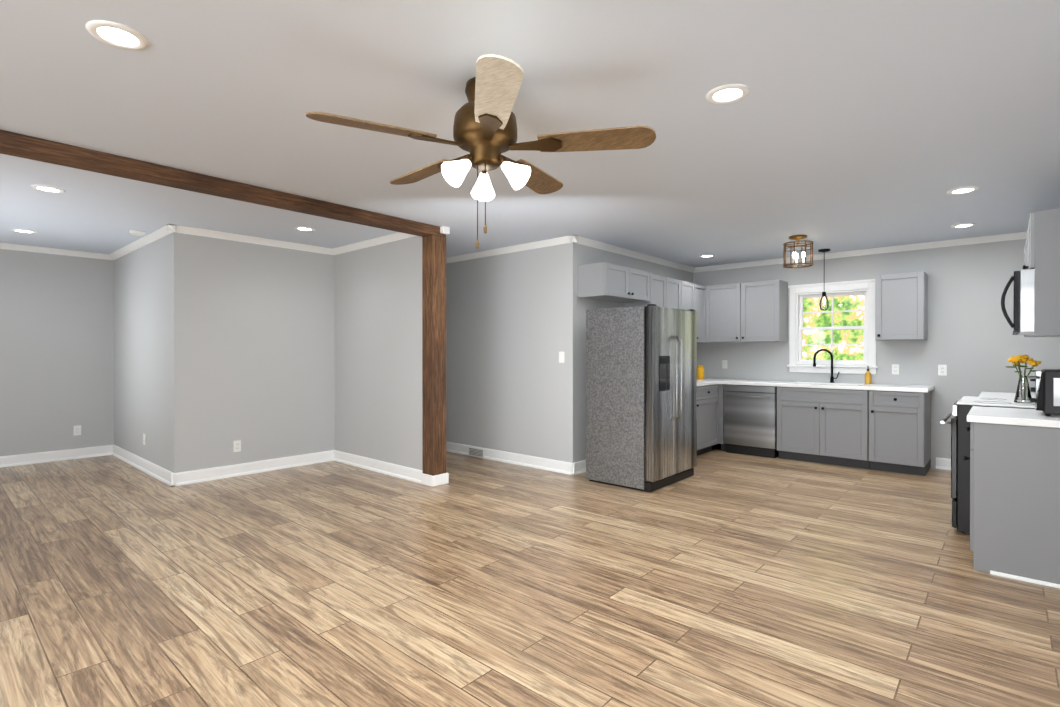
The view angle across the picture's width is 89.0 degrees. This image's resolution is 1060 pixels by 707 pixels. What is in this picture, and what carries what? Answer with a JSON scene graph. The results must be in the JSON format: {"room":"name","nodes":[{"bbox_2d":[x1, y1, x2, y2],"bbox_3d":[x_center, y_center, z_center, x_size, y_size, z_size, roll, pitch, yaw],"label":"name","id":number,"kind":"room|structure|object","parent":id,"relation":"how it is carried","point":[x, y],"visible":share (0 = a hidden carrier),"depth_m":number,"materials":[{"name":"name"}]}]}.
{"room":"kitchen","nodes":[
{"label":"kitchen","id":0,"kind":"room"},
{"bbox_2d":[0,249,111,455],"bbox_3d":[-6.680,0.022,4.928,0.120,2.440,4.860,0,0,41],"label":"wall","id":1,"kind":"structure","parent":0,"point":[56,310],"depth_m":6.21,"materials":[{"name":"grey paint"}]},
{"bbox_2d":[0,242,107,259],"bbox_3d":[-6.664,-1.166,4.810,0.056,0.061,4.770,0,0,41],"label":"crown molding","id":2,"kind":"structure","parent":1,"relation":"attached to","point":[8,246],"depth_m":6.17,"materials":[{"name":"white"}]},
{"bbox_2d":[0,445,111,467],"bbox_3d":[-6.673,1.183,4.826,0.030,0.118,4.770,0,0,41],"label":"baseboard","id":3,"kind":"structure","parent":1,"relation":"attached to","point":[59,455],"depth_m":6.20,"materials":[{"name":"white wood"}]},
{"bbox_2d":[73,425,80,435],"bbox_3d":[-5.333,0.907,6.357,0.010,0.116,0.072,0,0,41],"label":"outlet","id":4,"kind":"object","parent":1,"relation":"attached to","point":[76,430],"visible":1,"depth_m":6.35,"materials":[{"name":"white plastic"}]},
{"bbox_2d":[112,235,167,469],"bbox_3d":[-4.223,0.019,5.921,2.190,2.440,0.120,0,0,41],"label":"wall","id":5,"kind":"structure","parent":0,"point":[140,276],"depth_m":5.80,"materials":[{"name":"grey paint"}]},
{"bbox_2d":[112,445,171,486],"bbox_3d":[-4.198,1.180,5.803,2.330,0.118,0.030,0,0,41],"label":"baseboard","id":6,"kind":"structure","parent":5,"relation":"attached to","point":[168,477],"depth_m":5.68,"materials":[{"name":"white wood"}]},
{"bbox_2d":[108,224,175,259],"bbox_3d":[-4.197,-1.169,5.777,2.356,0.061,0.056,0,0,41],"label":"crown molding","id":7,"kind":"structure","parent":5,"relation":"attached to","point":[163,231],"depth_m":5.61,"materials":[{"name":"white"}]},
{"bbox_2d":[143,433,145,444],"bbox_3d":[-4.091,0.909,5.719,0.072,0.116,0.010,0,0,41],"label":"outlet","id":8,"kind":"object","parent":5,"relation":"attached to","point":[144,439],"visible":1,"depth_m":5.71,"materials":[{"name":"white plastic"}]},
{"bbox_2d":[168,232,331,472],"bbox_3d":[-2.400,0.018,6.213,0.120,2.440,2.970,0,0,41],"label":"wall","id":9,"kind":"structure","parent":0,"point":[184,352],"depth_m":5.54,"materials":[{"name":"grey paint"}]},
{"bbox_2d":[233,440,240,451],"bbox_3d":[-2.968,0.940,5.471,0.010,0.116,0.072,0,0,41],"label":"outlet","id":10,"kind":"object","parent":9,"relation":"attached to","point":[237,446],"visible":1,"depth_m":5.47,"materials":[{"name":"white plastic"}]},
{"bbox_2d":[172,450,331,486],"bbox_3d":[-2.810,1.180,5.638,0.030,0.118,1.560,0,0,41],"label":"baseboard","id":11,"kind":"structure","parent":9,"relation":"attached to","point":[202,475],"depth_m":5.54,"materials":[{"name":"white wood"}]},
{"bbox_2d":[176,225,331,254],"bbox_3d":[-2.810,-1.169,5.611,0.056,0.061,1.530,0,0,41],"label":"crown molding","id":12,"kind":"structure","parent":9,"relation":"attached to","point":[179,229],"depth_m":5.54,"materials":[{"name":"white wood"}]},
{"bbox_2d":[332,236,421,469],"bbox_3d":[-1.599,0.019,5.753,1.667,2.440,0.120,0,0,41],"label":"wall","id":13,"kind":"structure","parent":0,"point":[377,290],"depth_m":5.66,"materials":[{"name":"grey paint"}]},
{"bbox_2d":[332,232,415,254],"bbox_3d":[-1.662,-1.169,5.688,1.677,0.061,0.056,0,0,41],"label":"crown molding","id":14,"kind":"structure","parent":13,"relation":"attached to","point":[397,236],"depth_m":5.69,"materials":[{"name":"white"}]},
{"bbox_2d":[332,450,421,483],"bbox_3d":[-1.653,1.180,5.705,1.677,0.118,0.030,0,0,41],"label":"baseboard","id":15,"kind":"structure","parent":13,"relation":"attached to","point":[407,473],"depth_m":5.63,"materials":[{"name":"white wood"}]},
{"bbox_2d":[446,245,559,460],"bbox_3d":[-0.516,0.017,6.451,2.370,2.440,0.120,0,0,41],"label":"wall","id":16,"kind":"structure","parent":0,"point":[503,310],"depth_m":6.16,"materials":[{"name":"grey paint"}]},
{"bbox_2d":[469,447,483,457],"bbox_3d":[-0.643,1.177,6.438,0.260,0.096,0.011,0,0,41],"label":"air vent","id":17,"kind":"object","parent":16,"relation":"in","point":[478,452],"visible":1,"depth_m":6.43,"materials":[{"name":"white metal"}]},
{"bbox_2d":[446,236,567,263],"bbox_3d":[-0.533,-1.171,6.345,2.500,0.061,0.056,0,0,41],"label":"crown molding","id":18,"kind":"structure","parent":16,"relation":"attached to","point":[560,240],"depth_m":6.06,"materials":[{"name":"white"}]},
{"bbox_2d":[446,441,575,474],"bbox_3d":[-0.505,1.178,6.345,2.550,0.118,0.030,0,0,41],"label":"baseboard","id":19,"kind":"structure","parent":16,"relation":"attached to","point":[558,466],"depth_m":5.99,"materials":[{"name":"white wood"}]},
{"bbox_2d":[559,352,563,362],"bbox_3d":[0.327,0.040,5.615,0.072,0.116,0.016,0,0,41],"label":"light switch","id":20,"kind":"object","parent":16,"relation":"attached to","point":[561,357],"visible":1,"depth_m":5.61,"materials":[{"name":"white plastic"}]},
{"bbox_2d":[0,443,1059,706],"bbox_3d":[-1.551,1.284,4.095,9.280,0.080,11.050,0,0,41],"label":"floor","id":21,"kind":"structure","parent":0,"point":[720,577],"depth_m":2.81,"materials":[{"name":"brown wood"}]},
{"bbox_2d":[421,226,449,486],"bbox_3d":[-0.894,0.022,5.131,0.215,2.438,0.193,0,0,41],"label":"column","id":22,"kind":"structure","parent":21,"relation":"on","point":[434,473],"depth_m":5.09,"materials":[{"name":"brown wood"}]},
{"bbox_2d":[586,304,696,491],"bbox_3d":[1.139,0.399,5.332,0.794,1.682,0.910,0,0,41],"label":"refrigerator","id":23,"kind":"object","parent":21,"relation":"on","point":[641,398],"visible":1,"depth_m":5.02,"materials":[{"name":"silver metal"}]},
{"bbox_2d":[578,262,717,455],"bbox_3d":[1.425,0.163,6.167,0.630,2.150,2.100,0,0,41],"label":"kitchen cabinets","id":24,"kind":"object","parent":21,"relation":"on","point":[604,281],"depth_m":6.37,"materials":[{"name":"grey wood"}]},
{"bbox_2d":[724,384,778,457],"bbox_3d":[2.827,0.812,6.732,0.615,0.848,0.640,0,0,41],"label":"dishwasher","id":25,"kind":"object","parent":21,"relation":"on","point":[750,419],"visible":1,"depth_m":6.51,"materials":[{"name":"silver metal"}]},
{"bbox_2d":[718,272,933,475],"bbox_3d":[3.126,0.170,6.497,2.744,2.135,0.647,0,0,41],"label":"kitchen cabinets","id":26,"kind":"object","parent":21,"relation":"on","point":[882,427],"depth_m":5.87,"materials":[{"name":"grey wood"}]},
{"bbox_2d":[697,365,703,378],"bbox_3d":[2.278,0.250,7.215,0.100,0.187,0.100,0,0,41],"label":"canister","id":27,"kind":"object","parent":26,"relation":"on","point":[700,371],"visible":1,"depth_m":7.18,"materials":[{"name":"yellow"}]},
{"bbox_2d":[813,349,839,382],"bbox_3d":[3.518,0.145,6.401,0.256,0.402,0.164,0,0,41],"label":"faucet","id":28,"kind":"object","parent":26,"relation":"on","point":[832,378],"visible":0.98,"depth_m":6.40,"materials":[{"name":"black metal"}]},
{"bbox_2d":[865,366,870,383],"bbox_3d":[3.854,0.246,6.152,0.064,0.202,0.071,0,0,41],"label":"soap bottle","id":29,"kind":"object","parent":26,"relation":"on","point":[867,377],"visible":1,"depth_m":6.13,"materials":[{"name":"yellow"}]},
{"bbox_2d":[940,396,1034,534],"bbox_3d":[3.421,0.715,3.801,0.797,1.060,0.760,0,0,41],"label":"range","id":30,"kind":"object","parent":21,"relation":"on","point":[960,465],"visible":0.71,"depth_m":3.70,"materials":[{"name":"black metal"}]},
{"bbox_2d":[1006,355,1041,402],"bbox_3d":[3.398,0.173,3.717,0.186,0.332,0.194,0,0,41],"label":"vase","id":31,"kind":"object","parent":30,"relation":"on","point":[1017,360],"visible":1,"depth_m":3.71,"materials":[{"name":"clear glass"}]},
{"bbox_2d":[964,209,1059,587],"bbox_3d":[3.580,0.165,3.839,0.644,2.160,2.480,0,0,41],"label":"kitchen cabinets","id":32,"kind":"object","parent":21,"relation":"on","point":[1014,458],"depth_m":3.02,"materials":[{"name":"grey wood"}]},
{"bbox_2d":[1001,268,1034,334],"bbox_3d":[3.571,-0.346,3.724,0.482,0.411,0.754,0,0,41],"label":"microwave oven","id":33,"kind":"object","parent":32,"relation":"attached to","point":[1023,280],"visible":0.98,"depth_m":3.53,"materials":[{"name":"silver metal"}]},
{"bbox_2d":[1027,369,1059,415],"bbox_3d":[3.102,0.226,3.111,0.344,0.260,0.303,0,0,41],"label":"toaster oven","id":34,"kind":"object","parent":32,"relation":"on","point":[1046,390],"visible":1,"depth_m":3.06,"materials":[{"name":"black metal"}]},
{"bbox_2d":[0,0,1059,267],"bbox_3d":[-1.551,-1.236,4.087,9.280,0.080,11.050,0,0,41],"label":"ceiling","id":35,"kind":"structure","parent":0,"point":[852,124],"depth_m":2.70,"materials":[{"name":"white paint"}]},
{"bbox_2d":[11,229,36,232],"bbox_3d":[-4.945,-1.194,5.274,0.188,0.008,0.188,0,0,14],"label":"recessed light","id":36,"kind":"object","parent":35,"relation":"in","point":[16,230],"depth_m":5.27,"materials":[{"name":"white plastic"}]},
{"bbox_2d":[31,185,65,192],"bbox_3d":[-3.492,-1.190,3.912,0.188,0.008,0.188,0,0,32],"label":"recessed light","id":37,"kind":"object","parent":35,"relation":"in","point":[44,188],"depth_m":3.90,"materials":[{"name":"white plastic"}]},
{"bbox_2d":[86,20,148,49],"bbox_3d":[-1.538,-1.184,2.015,0.188,0.008,0.188,0,0,-4],"label":"recessed light","id":38,"kind":"object","parent":35,"relation":"in","point":[118,35],"depth_m":2.01,"materials":[{"name":"white plastic"}]},
{"bbox_2d":[129,229,144,235],"bbox_3d":[-3.839,-1.179,5.272,0.132,0.036,0.132,0,0,41],"label":"smoke detector","id":39,"kind":"object","parent":35,"relation":"attached to","point":[137,232],"visible":1,"depth_m":5.23,"materials":[{"name":"white plastic"}]},
{"bbox_2d":[0,130,445,236],"bbox_3d":[-3.015,-1.147,2.761,0.165,0.087,6.520,0,0,41],"label":"ceiling beam","id":40,"kind":"structure","parent":35,"relation":"attached to","point":[34,148],"depth_m":3.55,"materials":[{"name":"brown wood"}]},
{"bbox_2d":[294,226,314,230],"bbox_3d":[-2.161,-1.194,5.179,0.188,0.008,0.188,0,0,32],"label":"recessed light","id":41,"kind":"object","parent":35,"relation":"in","point":[301,228],"depth_m":5.16,"materials":[{"name":"white plastic"}]},
{"bbox_2d":[306,54,655,248],"bbox_3d":[-0.227,-0.826,2.439,1.376,0.728,1.413,0,0,41],"label":"ceiling fan","id":42,"kind":"object","parent":35,"relation":"hanging from","point":[485,129],"visible":1,"depth_m":2.30,"materials":[{"name":"brown wood"}]},
{"bbox_2d":[699,254,714,257],"bbox_3d":[2.182,-1.199,6.641,0.188,0.008,0.188,0,0,-4],"label":"recessed light","id":43,"kind":"object","parent":35,"relation":"in","point":[708,255],"depth_m":6.60,"materials":[{"name":"white"}]},
{"bbox_2d":[706,84,749,103],"bbox_3d":[0.906,-1.186,2.473,0.188,0.008,0.188,0,0,32],"label":"recessed light","id":44,"kind":"object","parent":35,"relation":"in","point":[729,93],"depth_m":2.46,"materials":[{"name":"white plastic"}]},
{"bbox_2d":[783,235,813,267],"bbox_3d":[2.748,-1.047,5.529,0.284,0.305,0.284,0,0,41],"label":"light","id":45,"kind":"object","parent":35,"relation":"hanging from","point":[794,254],"visible":1,"depth_m":5.50,"materials":[{"name":"gold metal"}]},
{"bbox_2d":[818,249,829,309],"bbox_3d":[3.405,-0.852,6.244,0.124,0.699,0.122,0,0,41],"label":"light","id":46,"kind":"object","parent":35,"relation":"hanging from","point":[824,292],"visible":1,"depth_m":6.23,"materials":[{"name":"black metal"}]},
{"bbox_2d":[946,186,978,194],"bbox_3d":[3.166,-1.190,3.946,0.188,0.008,0.188,0,0,14],"label":"recessed light","id":47,"kind":"object","parent":35,"relation":"in","point":[962,190],"depth_m":3.94,"materials":[{"name":"white plastic"}]},
{"bbox_2d":[951,223,975,227],"bbox_3d":[4.053,-1.194,5.043,0.188,0.008,0.188,0,0,-40],"label":"recessed light","id":48,"kind":"object","parent":35,"relation":"in","point":[964,225],"depth_m":5.03,"materials":[{"name":"white plastic"}]},
{"bbox_2d":[560,242,691,462],"bbox_3d":[1.326,0.016,6.626,0.120,2.440,2.820,0,0,41],"label":"wall","id":49,"kind":"structure","parent":0,"point":[573,308],"depth_m":5.61,"materials":[{"name":"grey paint"}]},
{"bbox_2d":[576,460,585,473],"bbox_3d":[0.681,1.180,5.786,0.030,0.118,0.700,0,0,41],"label":"baseboard","id":50,"kind":"structure","parent":49,"relation":"attached to","point":[580,465],"depth_m":5.61,"materials":[{"name":"white wood"}]},
{"bbox_2d":[568,235,695,271],"bbox_3d":[1.354,-1.172,6.521,0.056,0.061,2.816,0,0,41],"label":"crown molding","id":51,"kind":"structure","parent":49,"relation":"attached to","point":[572,238],"depth_m":6.25,"materials":[{"name":"white"}]},
{"bbox_2d":[692,239,1059,467],"bbox_3d":[3.726,0.017,6.483,3.910,2.440,0.120,0,0,41],"label":"wall","id":52,"kind":"structure","parent":0,"point":[969,333],"depth_m":5.80,"materials":[{"name":"grey paint"}]},
{"bbox_2d":[722,360,726,368],"bbox_3d":[2.651,0.149,7.343,0.072,0.116,0.010,0,0,41],"label":"electrical outlet","id":53,"kind":"object","parent":52,"relation":"attached to","point":[724,364],"visible":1,"depth_m":7.34,"materials":[{"name":"white plastic"}]},
{"bbox_2d":[787,279,877,373],"bbox_3d":[3.648,-0.308,6.521,0.970,1.090,0.165,0,0,41],"label":"kitchen window","id":54,"kind":"structure","parent":52,"relation":"in","point":[866,288],"depth_m":6.50,"materials":[{"name":"white wood"}]},
{"bbox_2d":[692,232,1026,272],"bbox_3d":[3.690,-1.171,6.393,3.730,0.061,0.056,0,0,41],"label":"crown molding","id":55,"kind":"structure","parent":52,"relation":"attached to","point":[1020,235],"depth_m":6.12,"materials":[{"name":"white"}]},
{"bbox_2d":[892,364,898,374],"bbox_3d":[4.106,0.178,6.059,0.072,0.116,0.010,0,0,41],"label":"electrical outlet","id":56,"kind":"object","parent":52,"relation":"attached to","point":[895,369],"visible":1,"depth_m":6.06,"materials":[{"name":"white plastic"}]},
{"bbox_2d":[938,365,946,375],"bbox_3d":[4.421,0.179,5.782,0.072,0.116,0.010,0,0,41],"label":"electrical outlet","id":57,"kind":"object","parent":52,"relation":"attached to","point":[942,370],"visible":1,"depth_m":5.78,"materials":[{"name":"white plastic"}]},
{"label":"outside","id":58,"kind":"structure","parent":0,"visible":0},
{"bbox_2d":[802,295,863,359],"bbox_3d":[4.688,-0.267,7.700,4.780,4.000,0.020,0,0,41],"label":"view","id":59,"kind":"structure","parent":58,"point":[813,321],"depth_m":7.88,"materials":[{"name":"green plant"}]}
]}

